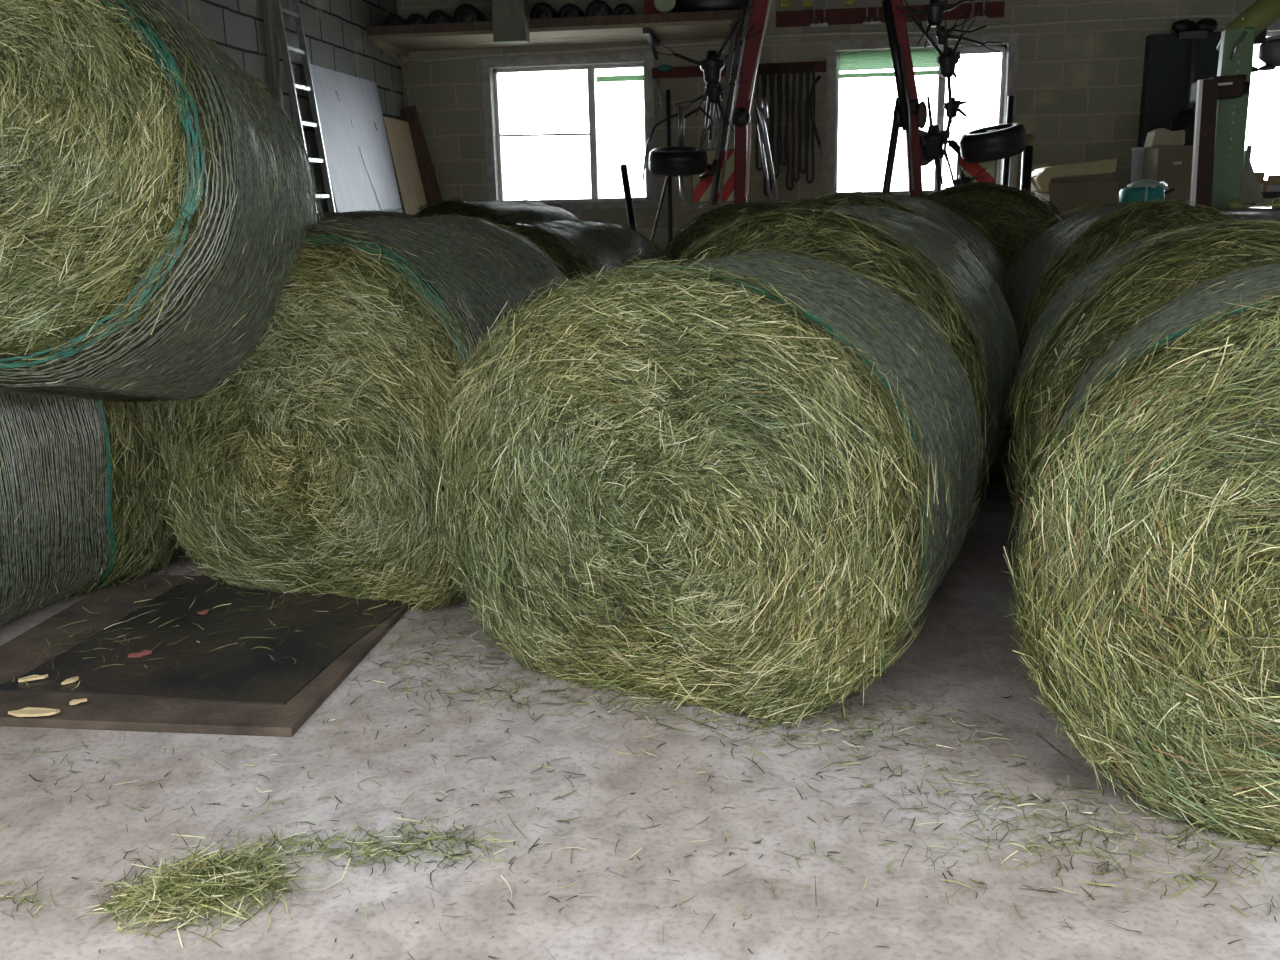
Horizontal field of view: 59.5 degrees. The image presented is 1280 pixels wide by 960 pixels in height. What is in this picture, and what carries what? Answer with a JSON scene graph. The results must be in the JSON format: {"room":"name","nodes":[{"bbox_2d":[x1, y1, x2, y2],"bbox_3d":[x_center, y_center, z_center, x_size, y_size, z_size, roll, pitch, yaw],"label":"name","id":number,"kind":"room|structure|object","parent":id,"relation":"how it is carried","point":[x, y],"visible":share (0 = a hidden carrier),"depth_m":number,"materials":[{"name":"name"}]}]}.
{"room":"farm building","nodes":[
{"label":"farm building","id":0,"kind":"room"},
{"bbox_2d":[163,0,404,212],"bbox_3d":[-3.267,-2.053,6.429,0.300,3.950,11.650,0,14,7],"label":"wall","id":1,"kind":"structure","parent":0,"point":[335,31],"depth_m":9.36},
{"bbox_2d":[261,0,283,111],"bbox_3d":[-2.794,-2.632,8.721,0.050,3.950,0.110,0,14,7],"label":"batten","id":2,"kind":"object","parent":1,"relation":"attached to","point":[268,10],"visible":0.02,"depth_m":8.54,"materials":[{"name":"wood"}]},
{"bbox_2d":[0,437,1279,959],"bbox_3d":[1.950,-0.002,6.267,10.720,0.200,11.650,0,14,7],"label":"floor","id":3,"kind":"structure","parent":0,"point":[967,643],"depth_m":2.68,"materials":[{"name":"concrete"}]},
{"bbox_2d":[0,391,188,625],"bbox_3d":[-2.576,-0.131,4.142,1.278,1.432,1.464,5,15,24],"label":"bale","id":4,"kind":"object","parent":3,"relation":"on","point":[79,506],"visible":0.59,"depth_m":4.07,"materials":[{"name":"plastic"}]},
{"bbox_2d":[0,0,324,407],"bbox_3d":[-1.858,-0.942,3.750,1.420,1.534,1.403,-1,14,0],"label":"bale","id":5,"kind":"object","parent":4,"relation":"on","point":[157,202],"visible":0.93,"depth_m":3.25,"materials":[{"name":"plant"}]},
{"bbox_2d":[0,574,410,736],"bbox_3d":[-1.544,0.558,3.878,1.282,0.028,1.290,0,14,7],"label":"board","id":6,"kind":"object","parent":3,"relation":"on","point":[107,712],"visible":0.5,"depth_m":3.40,"materials":[{"name":"brown wood"}]},
{"bbox_2d":[8,707,59,716],"bbox_3d":[-1.780,0.681,3.285,0.148,0.012,0.044,0,14,7],"label":"chip","id":7,"kind":"object","parent":6,"relation":"on","point":[28,711],"visible":1,"depth_m":3.28,"materials":[{"name":"beige wood"}]},
{"bbox_2d":[69,698,86,704],"bbox_3d":[-1.681,0.662,3.350,0.049,0.011,0.015,-8,15,-25],"label":"chip","id":8,"kind":"object","parent":6,"relation":"on","point":[76,701],"visible":1,"depth_m":3.35,"materials":[{"name":"beige wood"}]},
{"bbox_2d":[0,582,408,704],"bbox_3d":[-1.425,0.536,3.881,1.065,0.007,1.044,0,14,7],"label":"rubber mat","id":9,"kind":"object","parent":6,"relation":"on","point":[233,673],"visible":0.8,"depth_m":3.76,"materials":[{"name":"black rubber"}]},
{"bbox_2d":[18,674,47,681],"bbox_3d":[-1.911,0.624,3.528,0.083,0.012,0.028,-8,15,-25],"label":"chip","id":10,"kind":"object","parent":9,"relation":"on","point":[32,677],"visible":1,"depth_m":3.52,"materials":[{"name":"beige wood"}]},
{"bbox_2d":[61,676,78,684],"bbox_3d":[-1.781,0.628,3.500,0.020,0.011,0.054,6,16,27],"label":"chip","id":11,"kind":"object","parent":9,"relation":"on","point":[70,680],"visible":1,"depth_m":3.50,"materials":[{"name":"beige wood"}]},
{"bbox_2d":[128,650,151,657],"bbox_3d":[-1.656,0.575,3.710,0.075,0.005,0.055,0,14,7],"label":"flake","id":12,"kind":"object","parent":9,"relation":"on","point":[145,652],"visible":1,"depth_m":3.71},
{"bbox_2d":[197,609,209,614],"bbox_3d":[-1.592,0.481,4.087,0.042,0.004,0.051,0,14,7],"label":"flake","id":13,"kind":"object","parent":9,"relation":"on","point":[203,612],"visible":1,"depth_m":4.08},
{"bbox_2d":[1,566,454,689],"bbox_3d":[-1.387,0.499,3.962,2.681,0.034,1.216,0,14,7],"label":"litter","id":14,"kind":"object","parent":9,"relation":"on","point":[228,610],"visible":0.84,"depth_m":3.95,"materials":[{"name":"plant"}]},
{"bbox_2d":[71,829,350,952],"bbox_3d":[-0.949,0.855,2.459,0.548,0.174,0.428,2,14,14],"label":"heap","id":15,"kind":"object","parent":3,"relation":"on","point":[211,883],"visible":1,"depth_m":2.43,"materials":[{"name":"plant"}]},
{"bbox_2d":[0,816,552,920],"bbox_3d":[-0.847,0.867,2.574,1.284,0.032,0.346,-3,14,-6],"label":"hay","id":16,"kind":"object","parent":3,"relation":"on","point":[369,841],"visible":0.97,"depth_m":2.61,"materials":[{"name":"plant"}]},
{"bbox_2d":[274,0,335,213],"bbox_3d":[-2.598,-2.406,9.041,0.370,3.355,0.393,0,14,7],"label":"ladder","id":17,"kind":"object","parent":3,"relation":"on","point":[279,10],"visible":0.47,"depth_m":8.93,"materials":[{"name":"metal"}]},
{"bbox_2d":[310,64,402,213],"bbox_3d":[-2.409,-2.312,10.165,0.387,2.622,1.640,0,14,7],"label":"leaning board","id":18,"kind":"object","parent":3,"relation":"on","point":[356,145],"visible":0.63,"depth_m":9.93,"materials":[{"name":"white wood"}]},
{"bbox_2d":[146,209,575,615],"bbox_3d":[-1.046,-0.336,4.657,1.584,1.529,1.491,3,15,18],"label":"bale","id":19,"kind":"object","parent":3,"relation":"on","point":[307,467],"visible":0.63,"depth_m":4.05,"materials":[{"name":"plant"}]},
{"bbox_2d":[316,208,419,221],"bbox_3d":[-1.583,-0.703,6.088,1.529,1.511,1.394,3,15,17],"label":"bale","id":20,"kind":"object","parent":3,"relation":"on","point":[354,214],"visible":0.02,"depth_m":6.02,"materials":[{"name":"plant"}]},
{"bbox_2d":[383,117,427,214],"bbox_3d":[-2.202,-2.454,11.362,0.401,2.311,0.735,0,14,7],"label":"plywood sheet","id":21,"kind":"object","parent":3,"relation":"on","point":[399,137],"visible":0.44,"depth_m":11.16,"materials":[{"name":"brown wood"}]},
{"bbox_2d":[400,105,442,207],"bbox_3d":[-2.082,-2.620,11.728,0.773,2.495,0.030,0,14,7],"label":"plank","id":22,"kind":"object","parent":3,"relation":"on","point":[408,114],"visible":0.43,"depth_m":11.55,"materials":[{"name":"brown wood"}]},
{"bbox_2d":[415,196,581,222],"bbox_3d":[-1.021,-1.223,8.000,1.493,1.581,1.362,5,15,26],"label":"bale","id":23,"kind":"object","parent":3,"relation":"on","point":[530,210],"visible":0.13,"depth_m":7.50,"materials":[{"name":"plastic"}]},
{"bbox_2d":[491,215,672,283],"bbox_3d":[-0.495,-0.795,6.470,1.453,1.454,1.386,5,15,26],"label":"bale","id":24,"kind":"object","parent":3,"relation":"on","point":[578,245],"visible":0.14,"depth_m":6.02,"materials":[{"name":"plastic"}]},
{"bbox_2d":[620,164,636,231],"bbox_3d":[0.004,-1.574,8.771,0.060,1.772,1.072,-5,14,-12],"label":"bar","id":25,"kind":"object","parent":3,"relation":"on","point":[624,170],"visible":0.34,"depth_m":8.95,"materials":[{"name":"black metal"}]},
{"bbox_2d":[0,566,1279,959],"bbox_3d":[-0.615,0.737,3.088,6.606,0.040,3.379,6,16,26],"label":"litter","id":26,"kind":"object","parent":3,"relation":"on","point":[464,632],"visible":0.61,"depth_m":2.81,"materials":[{"name":"plant"}]},
{"bbox_2d":[8,681,1271,958],"bbox_3d":[-0.402,0.785,2.877,5.976,0.014,2.566,0,14,7],"label":"stalks","id":27,"kind":"object","parent":3,"relation":"on","point":[756,842],"visible":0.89,"depth_m":2.69,"materials":[{"name":"plant"}]},
{"bbox_2d":[650,176,668,242],"bbox_3d":[0.053,-2.060,10.803,0.027,1.715,0.748,11,18,40],"label":"stick","id":28,"kind":"object","parent":3,"relation":"on","point":[667,177],"visible":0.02,"depth_m":10.83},
{"bbox_2d":[666,90,672,246],"bbox_3d":[0.307,-2.630,11.375,0.041,2.525,0.041,6,16,29],"label":"rod","id":29,"kind":"object","parent":3,"relation":"on","point":[668,108],"visible":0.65,"depth_m":11.26,"materials":[{"name":"metal"}]},
{"bbox_2d":[421,241,995,726],"bbox_3d":[0.276,-0.064,3.667,1.642,1.411,1.317,6,16,26],"label":"bale","id":30,"kind":"object","parent":3,"relation":"on","point":[736,483],"visible":1,"depth_m":3.13,"materials":[{"name":"plant"}]},
{"bbox_2d":[660,199,792,265],"bbox_3d":[0.806,-1.094,7.404,1.527,1.502,1.358,3,15,19],"label":"bale","id":31,"kind":"object","parent":3,"relation":"on","point":[707,221],"visible":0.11,"depth_m":6.84,"materials":[{"name":"plant"}]},
{"bbox_2d":[656,198,1019,496],"bbox_3d":[0.804,-0.432,4.739,1.509,1.518,1.384,5,15,25],"label":"bale","id":32,"kind":"object","parent":3,"relation":"on","point":[880,240],"visible":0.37,"depth_m":4.17,"materials":[{"name":"plant"}]},
{"bbox_2d":[649,0,1026,209],"bbox_3d":[1.536,-2.441,8.937,2.918,3.271,0.759,0,14,7],"label":"machine","id":33,"kind":"object","parent":3,"relation":"on","point":[719,175],"visible":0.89,"depth_m":8.81,"materials":[{"name":"red paint"}]},
{"bbox_2d":[770,185,1008,301],"bbox_3d":[1.171,-0.748,5.927,1.516,1.569,1.322,5,15,25],"label":"bale","id":34,"kind":"object","parent":3,"relation":"on","point":[941,215],"visible":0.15,"depth_m":5.60,"materials":[{"name":"plant"}]},
{"bbox_2d":[918,176,1064,438],"bbox_3d":[2.141,-1.121,7.216,1.551,1.603,1.345,3,15,19],"label":"bale","id":35,"kind":"object","parent":3,"relation":"on","point":[1011,215],"visible":0.16,"depth_m":6.51,"materials":[{"name":"plant"}]},
{"bbox_2d":[1002,96,1013,184],"bbox_3d":[3.564,-2.535,11.013,0.107,2.360,0.060,-9,16,-28],"label":"pole","id":36,"kind":"object","parent":3,"relation":"on","point":[1010,102],"visible":0.34,"depth_m":10.79,"materials":[{"name":"metal"}]},
{"bbox_2d":[1008,155,1017,187],"bbox_3d":[3.655,-2.353,11.099,0.070,1.961,0.050,0,14,7],"label":"strip","id":37,"kind":"object","parent":3,"relation":"on","point":[1013,160],"visible":0.02,"depth_m":10.91,"materials":[{"name":"plastic"}]},
{"bbox_2d":[1020,134,1033,192],"bbox_3d":[3.429,-2.083,10.048,0.096,1.953,0.096,0,14,7],"label":"post","id":38,"kind":"object","parent":3,"relation":"on","point":[1027,155],"visible":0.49,"depth_m":9.84,"materials":[{"name":"black metal"}]},
{"bbox_2d":[1004,197,1245,436],"bbox_3d":[2.404,-0.621,5.500,1.311,1.494,1.398,1,14,8],"label":"bale","id":39,"kind":"object","parent":3,"relation":"on","point":[1077,241],"visible":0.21,"depth_m":5.02,"materials":[{"name":"plant"}]},
{"bbox_2d":[1000,258,1279,852],"bbox_3d":[1.749,0.112,2.835,1.553,1.368,1.400,5,15,24],"label":"bale","id":40,"kind":"object","parent":3,"relation":"on","point":[1149,567],"visible":1,"depth_m":2.48,"materials":[{"name":"plant"}]},
{"bbox_2d":[1000,203,1279,554],"bbox_3d":[2.051,-0.240,3.975,1.469,1.449,1.387,3,15,18],"label":"bale","id":41,"kind":"object","parent":3,"relation":"on","point":[1106,297],"visible":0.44,"depth_m":3.56,"materials":[{"name":"plant"}]},
{"bbox_2d":[1190,79,1217,209],"bbox_3d":[3.113,-1.172,6.264,0.177,2.021,0.090,0,14,7],"label":"beam","id":42,"kind":"structure","parent":3,"relation":"on","point":[1206,97],"depth_m":6.07,"materials":[{"name":"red metal"}]},
{"bbox_2d":[1175,0,1279,226],"bbox_3d":[3.419,-1.504,6.401,0.780,2.583,0.780,0,14,7],"label":"machine","id":43,"kind":"object","parent":3,"relation":"on","point":[1235,187],"visible":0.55,"depth_m":6.20,"materials":[{"name":"paint"}]},
{"bbox_2d":[1251,192,1279,206],"bbox_3d":[5.548,-1.608,9.035,1.600,1.416,0.650,0,14,7],"label":"rack","id":44,"kind":"object","parent":3,"relation":"on","point":[1266,195],"visible":0.02,"depth_m":8.64,"materials":[{"name":"metal"}]},
{"bbox_2d":[1247,145,1251,157],"bbox_3d":[4.878,-2.516,9.064,0.037,0.365,0.182,0,14,7],"label":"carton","id":45,"kind":"object","parent":44,"relation":"on","point":[1249,147],"visible":0.16,"depth_m":8.94,"materials":[{"name":"cardboard"}]},
{"bbox_2d":[1254,172,1264,191],"bbox_3d":[4.848,-2.352,8.849,0.086,0.151,0.184,0,14,7],"label":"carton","id":46,"kind":"object","parent":44,"relation":"on","point":[1260,176],"visible":0.26,"depth_m":8.76,"materials":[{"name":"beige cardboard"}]},
{"bbox_2d":[1261,192,1279,198],"bbox_3d":[5.532,-2.271,8.871,1.600,0.050,0.650,0,14,7],"label":"shelf","id":47,"kind":"object","parent":44,"relation":"attached to","point":[1266,195],"depth_m":8.64,"materials":[{"name":"metal"}]},
{"bbox_2d":[1263,175,1279,191],"bbox_3d":[5.000,-2.350,8.881,0.117,0.125,0.184,0,14,7],"label":"carton","id":48,"kind":"object","parent":44,"relation":"on","point":[1272,184],"visible":0.74,"depth_m":8.80,"materials":[{"name":"beige cardboard"}]},
{"bbox_3d":[4.558,-1.802,10.325,1.800,1.220,1.480,0,14,7],"label":"storage bench","id":49,"kind":"object","parent":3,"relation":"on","visible":0},
{"bbox_2d":[1031,164,1047,195],"bbox_3d":[3.829,-2.792,10.826,0.160,0.496,0.180,0,14,7],"label":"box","id":50,"kind":"object","parent":49,"relation":"on","point":[1034,166],"visible":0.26,"depth_m":10.69,"materials":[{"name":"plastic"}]},
{"bbox_2d":[1035,181,1118,217],"bbox_3d":[3.840,-2.468,9.898,0.563,0.313,0.600,0,14,7],"label":"carton","id":51,"kind":"object","parent":49,"relation":"on","point":[1074,194],"visible":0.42,"depth_m":9.60,"materials":[{"name":"cardboard"}]},
{"bbox_2d":[1031,158,1116,191],"bbox_3d":[3.774,-2.669,9.830,0.660,0.266,0.450,0,14,7],"label":"trough","id":52,"kind":"object","parent":51,"relation":"on","point":[1041,178],"visible":0.92,"depth_m":9.62,"materials":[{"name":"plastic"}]},
{"bbox_2d":[1131,147,1144,182],"bbox_3d":[4.603,-2.688,10.107,0.358,0.603,0.360,0,14,7],"label":"tub","id":53,"kind":"object","parent":49,"relation":"on","point":[1138,152],"visible":0.23,"depth_m":10.01,"materials":[{"name":"plastic"}]},
{"bbox_2d":[1142,145,1192,201],"bbox_3d":[4.580,-2.559,9.621,0.403,0.587,0.404,0,14,7],"label":"carton","id":54,"kind":"object","parent":49,"relation":"on","point":[1172,165],"visible":0.44,"depth_m":9.43,"materials":[{"name":"cardboard"}]},
{"bbox_2d":[1144,128,1184,147],"bbox_3d":[4.456,-2.908,9.510,0.268,0.148,0.220,0,14,7],"label":"paper bag","id":55,"kind":"object","parent":54,"relation":"on","point":[1161,136],"visible":0.94,"depth_m":9.41,"materials":[{"name":"beige paper"}]},
{"bbox_2d":[1170,108,1195,144],"bbox_3d":[4.846,-3.101,9.919,0.284,0.371,0.230,0,14,7],"label":"bag","id":56,"kind":"object","parent":54,"relation":"on","point":[1185,119],"visible":0.46,"depth_m":9.85,"materials":[{"name":"plastic"}]},
{"bbox_3d":[3.851,-1.412,8.582,0.400,1.334,0.440,0,14,7],"label":"wooden crate","id":57,"kind":"object","parent":3,"relation":"on","visible":0},
{"bbox_2d":[1119,179,1168,202],"bbox_3d":[3.720,-2.119,8.282,0.328,0.202,0.318,0,14,7],"label":"pack","id":58,"kind":"object","parent":57,"relation":"on","point":[1150,189],"visible":0.91,"depth_m":8.17,"materials":[{"name":"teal plastic"}]},
{"bbox_2d":[1165,188,1174,194],"bbox_3d":[3.886,-2.099,8.319,0.145,0.151,0.078,0,14,7],"label":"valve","id":59,"kind":"object","parent":57,"relation":"on","point":[1172,189],"visible":0.02,"depth_m":8.28,"materials":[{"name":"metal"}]},
{"bbox_2d":[397,0,1279,249],"bbox_3d":[2.608,-3.385,11.230,10.120,3.950,0.300,0,14,7],"label":"wall","id":60,"kind":"structure","parent":0,"point":[1079,88],"depth_m":10.99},
{"bbox_2d":[367,9,747,69],"bbox_3d":[-0.750,-4.223,10.790,3.538,0.285,0.960,0,14,7],"label":"shelf","id":61,"kind":"object","parent":60,"relation":"attached to","point":[400,40],"visible":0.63,"depth_m":10.48,"materials":[{"name":"wood"}]},
{"bbox_2d":[384,14,406,25],"bbox_3d":[-2.319,-4.350,10.761,0.200,0.198,0.386,0,14,7],"label":"roll","id":62,"kind":"object","parent":61,"relation":"on","point":[393,19],"visible":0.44,"depth_m":10.59,"materials":[{"name":"metal"}]},
{"bbox_2d":[406,13,426,24],"bbox_3d":[-2.103,-4.348,10.734,0.200,0.198,0.386,0,14,7],"label":"roll","id":63,"kind":"object","parent":61,"relation":"on","point":[415,18],"visible":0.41,"depth_m":10.57,"materials":[{"name":"metal"}]},
{"bbox_2d":[427,10,453,23],"bbox_3d":[-1.889,-4.356,10.704,0.220,0.218,0.386,0,14,7],"label":"roll","id":64,"kind":"object","parent":61,"relation":"on","point":[436,16],"visible":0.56,"depth_m":10.54,"materials":[{"name":"metal"}]},
{"bbox_2d":[453,4,486,22],"bbox_3d":[-1.615,-4.374,10.664,0.260,0.258,0.386,0,14,7],"label":"roll","id":65,"kind":"object","parent":61,"relation":"on","point":[464,12],"visible":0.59,"depth_m":10.50,"materials":[{"name":"rubber"}]},
{"bbox_2d":[530,3,557,18],"bbox_3d":[-0.893,-4.359,10.574,0.240,0.238,0.386,0,14,7],"label":"roll","id":66,"kind":"object","parent":61,"relation":"on","point":[540,10],"visible":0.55,"depth_m":10.41,"materials":[{"name":"rubber"}]},
{"bbox_2d":[558,3,585,17],"bbox_3d":[-0.636,-4.347,10.544,0.220,0.218,0.386,0,14,7],"label":"roll","id":67,"kind":"object","parent":61,"relation":"on","point":[567,10],"visible":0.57,"depth_m":10.38,"materials":[{"name":"rubber"}]},
{"bbox_2d":[585,0,612,16],"bbox_3d":[-0.372,-4.355,10.508,0.240,0.238,0.386,0,14,7],"label":"roll","id":68,"kind":"object","parent":61,"relation":"on","point":[596,7],"visible":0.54,"depth_m":10.34,"materials":[{"name":"metal"}]},
{"bbox_2d":[613,3,635,14],"bbox_3d":[-0.137,-4.334,10.482,0.200,0.198,0.386,0,14,7],"label":"roll","id":69,"kind":"object","parent":61,"relation":"on","point":[623,8],"visible":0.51,"depth_m":10.31,"materials":[{"name":"metal"}]},
{"bbox_2d":[644,0,672,13],"bbox_3d":[0.178,-4.371,10.518,0.230,0.240,0.400,0,14,7],"label":"case","id":70,"kind":"object","parent":61,"relation":"on","point":[649,7],"visible":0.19,"depth_m":10.33,"materials":[{"name":"paint"}]},
{"bbox_2d":[654,0,749,12],"bbox_3d":[0.578,-4.420,10.344,0.898,0.392,0.327,-1,14,2],"label":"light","id":71,"kind":"object","parent":61,"relation":"on","point":[664,6],"visible":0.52,"depth_m":10.22,"materials":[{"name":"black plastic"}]},
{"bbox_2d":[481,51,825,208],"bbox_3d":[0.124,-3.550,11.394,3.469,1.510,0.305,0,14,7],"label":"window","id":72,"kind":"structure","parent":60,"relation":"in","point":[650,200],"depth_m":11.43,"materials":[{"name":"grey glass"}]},
{"bbox_2d":[657,80,665,115],"bbox_3d":[0.229,-3.815,11.212,0.115,0.364,0.024,0,14,7],"label":"strap","id":73,"kind":"object","parent":72,"relation":"hanging from","point":[658,82],"visible":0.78,"depth_m":11.20,"materials":[{"name":"metal"}]},
{"bbox_2d":[658,65,671,70],"bbox_3d":[0.248,-4.084,11.101,0.150,0.060,0.070,0,14,7],"label":"clamp","id":74,"kind":"object","parent":72,"relation":"attached to","point":[662,67],"visible":1,"depth_m":11.08,"materials":[{"name":"plastic"}]},
{"bbox_2d":[755,66,763,170],"bbox_3d":[1.192,-3.584,11.119,0.091,0.992,0.025,0,14,7],"label":"belt","id":75,"kind":"object","parent":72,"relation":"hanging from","point":[758,68],"visible":0.74,"depth_m":11.12,"materials":[{"name":"black rubber"}]},
{"bbox_2d":[763,66,771,195],"bbox_3d":[1.272,-3.465,11.138,0.091,1.236,0.025,0,14,7],"label":"belt","id":76,"kind":"object","parent":72,"relation":"hanging from","point":[769,67],"visible":0.67,"depth_m":11.09,"materials":[{"name":"black rubber"}]},
{"bbox_2d":[771,65,779,177],"bbox_3d":[1.348,-3.548,11.108,0.091,1.064,0.025,0,14,7],"label":"belt","id":77,"kind":"object","parent":72,"relation":"hanging from","point":[776,66],"visible":0.91,"depth_m":11.09,"materials":[{"name":"black rubber"}]},
{"bbox_2d":[779,65,787,165],"bbox_3d":[1.424,-3.603,11.084,0.091,0.950,0.025,0,14,7],"label":"belt","id":78,"kind":"object","parent":72,"relation":"hanging from","point":[783,66],"visible":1,"depth_m":11.07,"materials":[{"name":"black rubber"}]},
{"bbox_2d":[800,64,807,173],"bbox_3d":[1.618,-3.561,11.069,0.091,1.032,0.025,0,14,7],"label":"belt","id":79,"kind":"object","parent":72,"relation":"hanging from","point":[803,65],"visible":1,"depth_m":11.05,"materials":[{"name":"black rubber"}]},
{"bbox_2d":[809,75,825,156],"bbox_3d":[1.752,-3.582,11.032,0.171,0.771,0.044,0,14,7],"label":"hose","id":80,"kind":"object","parent":72,"relation":"hanging from","point":[817,79],"visible":1,"depth_m":11.03,"materials":[{"name":"rubber"}]},
{"bbox_2d":[642,113,677,181],"bbox_3d":[0.232,-3.368,11.324,0.442,0.678,0.020,0,14,7],"label":"cable","id":81,"kind":"object","parent":60,"relation":"attached to","point":[674,115],"visible":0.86,"depth_m":11.32,"materials":[{"name":"plastic"}]},
{"bbox_2d":[780,0,789,8],"bbox_3d":[1.407,-4.646,10.867,0.090,0.120,0.070,0,14,7],"label":"clip","id":82,"kind":"object","parent":60,"relation":"attached to","point":[782,5],"visible":1,"depth_m":10.84,"materials":[{"name":"plastic"}]},
{"bbox_2d":[786,65,795,190],"bbox_3d":[1.494,-3.484,11.105,0.091,1.193,0.025,0,14,7],"label":"belt","id":83,"kind":"object","parent":60,"relation":"hanging from","point":[789,66],"visible":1,"depth_m":11.11,"materials":[{"name":"black rubber"}]},
{"bbox_2d":[792,65,800,181],"bbox_3d":[1.551,-3.525,11.087,0.091,1.108,0.025,0,14,7],"label":"belt","id":84,"kind":"object","parent":60,"relation":"hanging from","point":[798,66],"visible":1,"depth_m":11.08,"materials":[{"name":"black rubber"}]},
{"bbox_2d":[803,0,812,6],"bbox_3d":[1.627,-4.644,10.839,0.090,0.120,0.070,0,14,7],"label":"clip","id":85,"kind":"object","parent":60,"relation":"attached to","point":[805,4],"visible":1,"depth_m":10.82,"materials":[{"name":"plastic"}]},
{"bbox_2d":[806,64,815,183],"bbox_3d":[1.686,-3.513,11.073,0.091,1.131,0.025,0,14,7],"label":"belt","id":86,"kind":"object","parent":60,"relation":"hanging from","point":[810,65],"visible":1,"depth_m":11.08,"materials":[{"name":"black rubber"}]},
{"bbox_2d":[408,14,1239,62],"bbox_3d":[2.293,-4.306,10.864,9.420,0.142,0.024,0,14,7],"label":"conduit","id":87,"kind":"object","parent":60,"relation":"attached to","point":[1210,15],"visible":0.77,"depth_m":10.91,"materials":[{"name":"metal"}]},
{"bbox_2d":[845,0,854,5],"bbox_3d":[2.023,-4.641,10.789,0.090,0.120,0.070,0,14,7],"label":"clip","id":88,"kind":"object","parent":60,"relation":"attached to","point":[847,2],"visible":1,"depth_m":10.77,"materials":[{"name":"plastic"}]},
{"bbox_2d":[776,1,1004,26],"bbox_3d":[2.397,-4.487,10.794,2.155,0.140,0.040,0,14,7],"label":"rail","id":89,"kind":"object","parent":60,"relation":"attached to","point":[993,9],"visible":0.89,"depth_m":10.81,"materials":[{"name":"metal"}]},
{"bbox_2d":[810,0,827,27],"bbox_3d":[1.732,-4.613,10.820,0.170,0.450,0.055,0,14,7],"label":"hanger","id":90,"kind":"object","parent":89,"relation":"attached to","point":[824,24],"visible":1,"depth_m":10.84,"materials":[{"name":"grey metal"}]},
{"bbox_2d":[863,0,880,25],"bbox_3d":[2.233,-4.607,10.757,0.170,0.450,0.055,0,14,7],"label":"hanger","id":91,"kind":"object","parent":89,"relation":"attached to","point":[877,22],"visible":1,"depth_m":10.78,"materials":[{"name":"grey metal"}]},
{"bbox_2d":[968,0,987,20],"bbox_3d":[3.217,-4.603,10.630,0.170,0.450,0.055,0,14,7],"label":"hanger","id":92,"kind":"object","parent":89,"relation":"attached to","point":[983,17],"visible":0.92,"depth_m":10.65,"materials":[{"name":"grey metal"}]},
{"bbox_2d":[825,33,1018,196],"bbox_3d":[2.757,-3.554,11.085,1.810,1.540,0.240,0,14,7],"label":"window","id":93,"kind":"structure","parent":60,"relation":"in","point":[876,59],"depth_m":10.99,"materials":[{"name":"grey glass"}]},
{"bbox_2d":[839,49,939,77],"bbox_3d":[2.449,-4.098,11.007,0.970,0.250,0.035,0,14,7],"label":"blind","id":94,"kind":"object","parent":93,"relation":"attached to","point":[876,59],"depth_m":11.02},
{"bbox_2d":[1137,32,1220,146],"bbox_3d":[5.113,-3.678,10.593,0.664,1.016,0.150,0,14,7],"label":"upper cabinet","id":95,"kind":"object","parent":60,"relation":"attached to","point":[1166,70],"visible":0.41,"depth_m":10.51,"materials":[{"name":"grey metal"}]},
{"bbox_2d":[1172,19,1195,32],"bbox_3d":[5.069,-4.222,10.442,0.204,0.139,0.119,0,14,7],"label":"bundle","id":96,"kind":"object","parent":95,"relation":"on","point":[1184,25],"visible":0.84,"depth_m":10.40,"materials":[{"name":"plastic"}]},
{"bbox_2d":[1179,31,1207,109],"bbox_3d":[5.123,-3.784,10.441,0.246,0.747,0.048,0,14,7],"label":"scraper","id":97,"kind":"object","parent":95,"relation":"hanging from","point":[1194,35],"visible":0.91,"depth_m":10.37,"materials":[{"name":"metal"}]},
{"bbox_2d":[1195,18,1216,31],"bbox_3d":[5.262,-4.221,10.416,0.204,0.134,0.121,0,14,7],"label":"bundle","id":98,"kind":"object","parent":95,"relation":"on","point":[1204,24],"visible":0.9,"depth_m":10.38,"materials":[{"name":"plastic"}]},
{"bbox_2d":[1266,20,1279,36],"bbox_3d":[6.457,-3.512,10.617,1.810,1.610,0.240,0,14,7],"label":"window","id":99,"kind":"structure","parent":60,"relation":"in","point":[1275,25],"depth_m":10.43,"materials":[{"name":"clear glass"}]},
{"bbox_3d":[1.851,-4.029,5.270,10.720,0.200,11.650,0,14,7],"label":"ceiling","id":100,"kind":"structure","parent":0,"visible":0},
{"bbox_2d":[491,0,529,44],"bbox_3d":[-1.187,-4.520,10.149,0.301,1.048,0.180,0,14,7],"label":"post","id":101,"kind":"object","parent":100,"relation":"hanging from","point":[510,18],"visible":1,"depth_m":10.15,"materials":[{"name":"grey wood"}]},
{"bbox_2d":[1252,28,1279,71],"bbox_3d":[3.738,-3.329,6.474,0.331,1.828,0.190,0,14,7],"label":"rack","id":102,"kind":"object","parent":100,"relation":"hanging from","point":[1269,47],"visible":0.62,"depth_m":6.63,"materials":[{"name":"metal"}]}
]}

